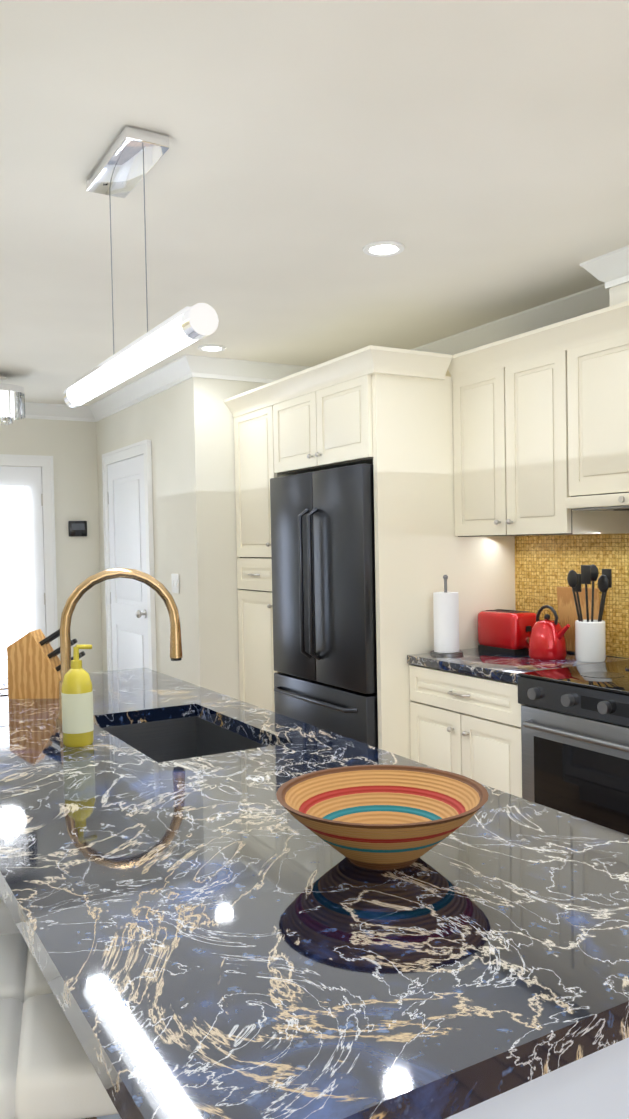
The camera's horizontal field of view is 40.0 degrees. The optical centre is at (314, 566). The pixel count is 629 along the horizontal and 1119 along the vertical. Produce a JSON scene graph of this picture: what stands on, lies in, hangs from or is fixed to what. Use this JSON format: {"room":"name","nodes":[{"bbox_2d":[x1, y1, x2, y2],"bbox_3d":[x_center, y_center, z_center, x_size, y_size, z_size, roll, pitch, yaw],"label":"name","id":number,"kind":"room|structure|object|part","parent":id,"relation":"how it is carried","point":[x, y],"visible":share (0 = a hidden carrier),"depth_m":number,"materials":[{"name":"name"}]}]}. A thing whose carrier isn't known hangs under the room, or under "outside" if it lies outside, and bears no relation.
{"room":"kitchen","nodes":[
{"label":"kitchen","id":0,"kind":"room"},
{"bbox_2d":[0,418,102,672],"bbox_3d":[-2.450,0.048,6.411,1.940,2.520,0.120,-2,2,-30],"label":"wall","id":1,"kind":"structure","parent":0,"point":[70,447],"depth_m":6.68,"materials":[{"name":"beige paint"}]},
{"bbox_2d":[0,454,58,680],"bbox_3d":[-2.369,0.241,6.354,0.936,2.133,0.060,-2,2,-30],"label":"entry door","id":2,"kind":"structure","parent":1,"relation":"in","point":[28,601],"depth_m":6.49,"materials":[{"name":"white"}]},
{"bbox_2d":[68,521,86,536],"bbox_3d":[-1.829,-0.291,6.677,0.140,0.120,0.027,-2,2,-30],"label":"thermostat","id":3,"kind":"object","parent":1,"relation":"attached to","point":[77,528],"visible":0.96,"depth_m":6.66,"materials":[{"name":"black plastic"}]},
{"bbox_2d":[96,377,267,699],"bbox_3d":[-0.655,0.018,6.224,1.220,2.520,2.000,-2,2,-30],"label":"wall block","id":4,"kind":"object","parent":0,"point":[186,427],"visible":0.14,"depth_m":5.16,"materials":[{"name":"beige paint"}]},
{"bbox_2d":[102,439,156,670],"bbox_3d":[-1.343,0.228,6.119,0.084,2.133,1.016,-2,2,-30],"label":"closet door","id":5,"kind":"structure","parent":4,"relation":"attached to","point":[128,544],"depth_m":6.09,"materials":[{"name":"white wood"}]},
{"bbox_2d":[171,574,178,592],"bbox_3d":[-0.864,0.106,5.354,0.011,0.120,0.120,-2,2,-30],"label":"light switch","id":6,"kind":"object","parent":4,"relation":"attached to","point":[175,582],"visible":1,"depth_m":5.34,"materials":[{"name":"white plastic"}]},
{"bbox_2d":[0,0,628,405],"bbox_3d":[-0.069,-1.197,2.269,4.090,0.100,9.640,-2,2,-30],"label":"ceiling","id":7,"kind":"structure","parent":0,"point":[472,156],"depth_m":2.52,"materials":[{"name":"white paint"}]},
{"bbox_2d":[0,373,24,424],"bbox_3d":[-1.976,-1.044,5.386,0.324,0.299,0.324,-2,2,-30],"label":"chandelier","id":8,"kind":"object","parent":7,"relation":"hanging from","point":[9,393],"visible":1,"depth_m":5.33,"materials":[{"name":"silver metal"}]},
{"bbox_2d":[63,126,218,407],"bbox_3d":[-0.544,-0.839,2.462,0.120,0.606,1.140,-2,2,-30],"label":"linear pendant light","id":9,"kind":"object","parent":7,"relation":"hanging from","point":[132,156],"visible":1,"depth_m":2.33,"materials":[{"name":"silver metal"}]},
{"bbox_2d":[198,344,225,351],"bbox_3d":[-0.565,-1.200,4.755,0.156,0.007,0.156,-2,2,-30],"label":"recessed light","id":10,"kind":"object","parent":7,"relation":"in","point":[212,348],"visible":1,"depth_m":4.74,"materials":[{"name":"white"}]},
{"bbox_2d":[363,241,404,256],"bbox_3d":[0.256,-1.174,3.197,0.156,0.007,0.156,-2,2,-30],"label":"recessed light","id":11,"kind":"object","parent":7,"relation":"in","point":[383,248],"visible":0.98,"depth_m":3.18,"materials":[{"name":"white"}]},
{"bbox_2d":[580,245,628,305],"bbox_3d":[1.395,-1.087,3.210,0.375,0.227,0.716,-2,2,-30],"label":"chase","id":12,"kind":"object","parent":7,"relation":"attached to","point":[610,270],"visible":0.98,"depth_m":3.34,"materials":[{"name":"white wood"}]},
{"bbox_2d":[445,369,626,657],"bbox_3d":[2.204,0.067,2.380,0.120,2.520,7.520,-2,2,-30],"label":"wall","id":13,"kind":"structure","parent":0,"point":[448,374],"depth_m":4.20,"materials":[{"name":"beige paint"}]},
{"bbox_2d":[15,283,609,421],"bbox_3d":[-0.067,-1.093,2.272,3.850,0.108,9.400,-2,2,-30],"label":"crown molding","id":14,"kind":"structure","parent":13,"relation":"attached to","point":[185,367],"depth_m":5.05,"materials":[{"name":"white wood"}]},
{"bbox_2d":[448,301,628,380],"bbox_3d":[1.452,-0.918,3.049,0.447,0.102,2.619,-2,2,-30],"label":"crown molding","id":15,"kind":"structure","parent":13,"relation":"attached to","point":[595,326],"depth_m":3.54,"materials":[{"name":"beige wood"}]},
{"bbox_2d":[452,350,628,536],"bbox_3d":[0.994,-0.521,3.888,0.426,0.762,0.721,-2,2,-30],"label":"upper cabinet","id":16,"kind":"object","parent":13,"relation":"attached to","point":[510,438],"visible":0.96,"depth_m":3.74,"materials":[{"name":"beige wood"}]},
{"bbox_2d":[515,533,628,657],"bbox_3d":[1.641,0.061,3.220,0.008,0.687,2.539,-2,2,-30],"label":"backsplash","id":17,"kind":"structure","parent":13,"relation":"attached to","point":[545,565],"depth_m":3.98,"materials":[{"name":"gold tile"}]},
{"bbox_2d":[567,333,628,496],"bbox_3d":[1.382,-0.585,3.211,0.426,0.612,0.838,-2,2,-30],"label":"upper cabinet","id":18,"kind":"object","parent":13,"relation":"attached to","point":[598,411],"visible":0.92,"depth_m":3.34,"materials":[{"name":"beige wood"}]},
{"bbox_2d":[565,493,628,510],"bbox_3d":[1.386,-0.249,3.219,0.408,0.059,0.830,-2,2,-30],"label":"range hood","id":19,"kind":"object","parent":18,"relation":"attached to","point":[613,502],"visible":0.96,"depth_m":3.35,"materials":[{"name":"beige"}]},
{"bbox_3d":[1.277,1.389,1.864,2.320,0.060,7.520,-2,2,-30],"label":"floor","id":20,"kind":"structure","parent":0,"visible":0},
{"bbox_2d":[270,463,377,747],"bbox_3d":[0.346,0.410,4.522,0.908,1.790,0.918,-2,2,-30],"label":"fridge","id":21,"kind":"object","parent":20,"relation":"on","point":[323,591],"visible":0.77,"depth_m":4.21,"materials":[{"name":"grey metal"}]},
{"bbox_2d":[234,374,514,758],"bbox_3d":[0.259,0.195,4.745,0.882,2.211,1.478,-2,2,-30],"label":"tall cabinet","id":22,"kind":"object","parent":20,"relation":"on","point":[396,431],"visible":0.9,"depth_m":4.08,"materials":[{"name":"beige wood"}]},
{"bbox_2d":[224,345,452,417],"bbox_3d":[0.052,-0.932,4.560,0.457,0.102,1.557,-2,2,-30],"label":"crown molding","id":23,"kind":"structure","parent":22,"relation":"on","point":[370,360],"depth_m":4.03,"materials":[{"name":"beige wood"}]},
{"bbox_2d":[409,664,523,797],"bbox_3d":[0.904,0.878,3.847,0.706,0.870,0.740,-2,2,-30],"label":"base cabinet","id":24,"kind":"object","parent":20,"relation":"on","point":[466,725],"visible":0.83,"depth_m":3.64,"materials":[{"name":"beige wood"}]},
{"bbox_2d":[407,648,628,683],"bbox_3d":[0.905,0.423,3.841,0.682,0.040,0.738,-2,2,-30],"label":"countertop","id":25,"kind":"structure","parent":24,"relation":"on","point":[502,666],"depth_m":3.70,"materials":[{"name":"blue stone"}]},
{"bbox_2d":[430,575,462,655],"bbox_3d":[0.605,0.221,3.976,0.150,0.367,0.150,-2,2,-30],"label":"paper towel","id":26,"kind":"object","parent":25,"relation":"on","point":[446,619],"visible":1,"depth_m":3.93,"materials":[{"name":"white paper"}]},
{"bbox_2d":[477,609,536,653],"bbox_3d":[0.914,0.303,4.076,0.170,0.187,0.279,-2,2,-30],"label":"toaster","id":27,"kind":"object","parent":25,"relation":"on","point":[504,631],"visible":0.9,"depth_m":3.98,"materials":[{"name":"red metal"}]},
{"bbox_2d":[528,605,569,659],"bbox_3d":[1.038,0.285,3.791,0.168,0.232,0.214,-2,2,-30],"label":"kettle","id":28,"kind":"object","parent":25,"relation":"on","point":[547,639],"visible":1,"depth_m":3.75,"materials":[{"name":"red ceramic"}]},
{"bbox_2d":[557,587,599,651],"bbox_3d":[1.206,0.243,3.931,0.043,0.298,0.240,-2,2,-30],"label":"cutting board","id":29,"kind":"object","parent":25,"relation":"on","point":[567,612],"visible":0.4,"depth_m":3.96,"materials":[{"name":"brown wood"}]},
{"bbox_2d":[567,564,611,661],"bbox_3d":[1.176,0.197,3.686,0.144,0.410,0.199,-2,2,-30],"label":"utensil crock","id":30,"kind":"object","parent":25,"relation":"on","point":[590,640],"visible":1,"depth_m":3.64,"materials":[{"name":"white ceramic"}]},
{"bbox_2d":[518,660,628,834],"bbox_3d":[1.293,0.866,3.136,0.743,0.917,0.876,-2,2,-30],"label":"range","id":31,"kind":"object","parent":20,"relation":"on","point":[575,737],"visible":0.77,"depth_m":3.11,"materials":[{"name":"silver metal"}]},
{"bbox_3d":[-0.495,1.418,2.064,2.990,0.060,9.640,-2,2,-30],"label":"floor","id":32,"kind":"structure","parent":0,"visible":0},
{"bbox_2d":[0,896,19,934],"bbox_3d":[-0.797,0.853,1.842,0.577,1.093,0.466,-2,2,-22],"label":"stool","id":33,"kind":"object","parent":32,"relation":"on","point":[8,925],"depth_m":1.68,"materials":[{"name":"white leather"}]},
{"bbox_2d":[0,933,118,1118],"bbox_3d":[-0.510,0.861,1.326,0.577,1.093,0.466,-2,2,-16],"label":"stool","id":34,"kind":"object","parent":32,"relation":"on","point":[47,1070],"visible":0.27,"depth_m":1.17,"materials":[{"name":"white leather"}]},
{"bbox_2d":[0,668,628,1118],"bbox_3d":[-0.382,0.918,2.156,0.969,0.930,2.820,-2,2,-30],"label":"kitchen island","id":35,"kind":"object","parent":32,"relation":"on","point":[594,1085],"depth_m":1.12,"materials":[{"name":"blue"}]},
{"bbox_2d":[0,649,7,689],"bbox_3d":[-1.241,0.346,3.100,0.347,0.195,0.268,-2,2,-30],"label":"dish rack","id":36,"kind":"object","parent":35,"relation":"on","point":[1,687],"visible":0.1,"depth_m":3.08,"materials":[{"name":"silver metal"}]},
{"bbox_2d":[7,629,84,698],"bbox_3d":[-0.907,0.324,2.942,0.242,0.236,0.100,-1,2,2],"label":"knife block","id":37,"kind":"object","parent":35,"relation":"on","point":[33,666],"visible":0.83,"depth_m":2.89,"materials":[{"name":"brown wood"}]},
{"bbox_2d":[61,644,93,746],"bbox_3d":[-0.607,0.328,2.213,0.079,0.256,0.078,-2,2,-30],"label":"soap bottle","id":38,"kind":"object","parent":35,"relation":"on","point":[77,712],"visible":1,"depth_m":2.18,"materials":[{"name":"yellow plastic"}]},
{"bbox_2d":[56,568,181,724],"bbox_3d":[-0.586,0.225,2.553,0.359,0.443,0.167,-2,2,-30],"label":"faucet","id":39,"kind":"object","parent":35,"relation":"on","point":[89,582],"visible":0.73,"depth_m":2.50,"materials":[{"name":"brown metal"}]},
{"bbox_3d":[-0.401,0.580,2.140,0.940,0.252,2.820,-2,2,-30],"label":"kitchen island top","id":40,"kind":"part","parent":35,"relation":"part of","materials":[{"name":"black stone"}]},
{"bbox_2d":[276,765,488,869],"bbox_3d":[0.108,0.412,1.380,0.336,0.105,0.336,-2,2,-30],"label":"decorative bowl","id":41,"kind":"object","parent":35,"relation":"on","point":[383,817],"visible":1,"depth_m":1.44,"materials":[{"name":"ceramic"}]}
]}

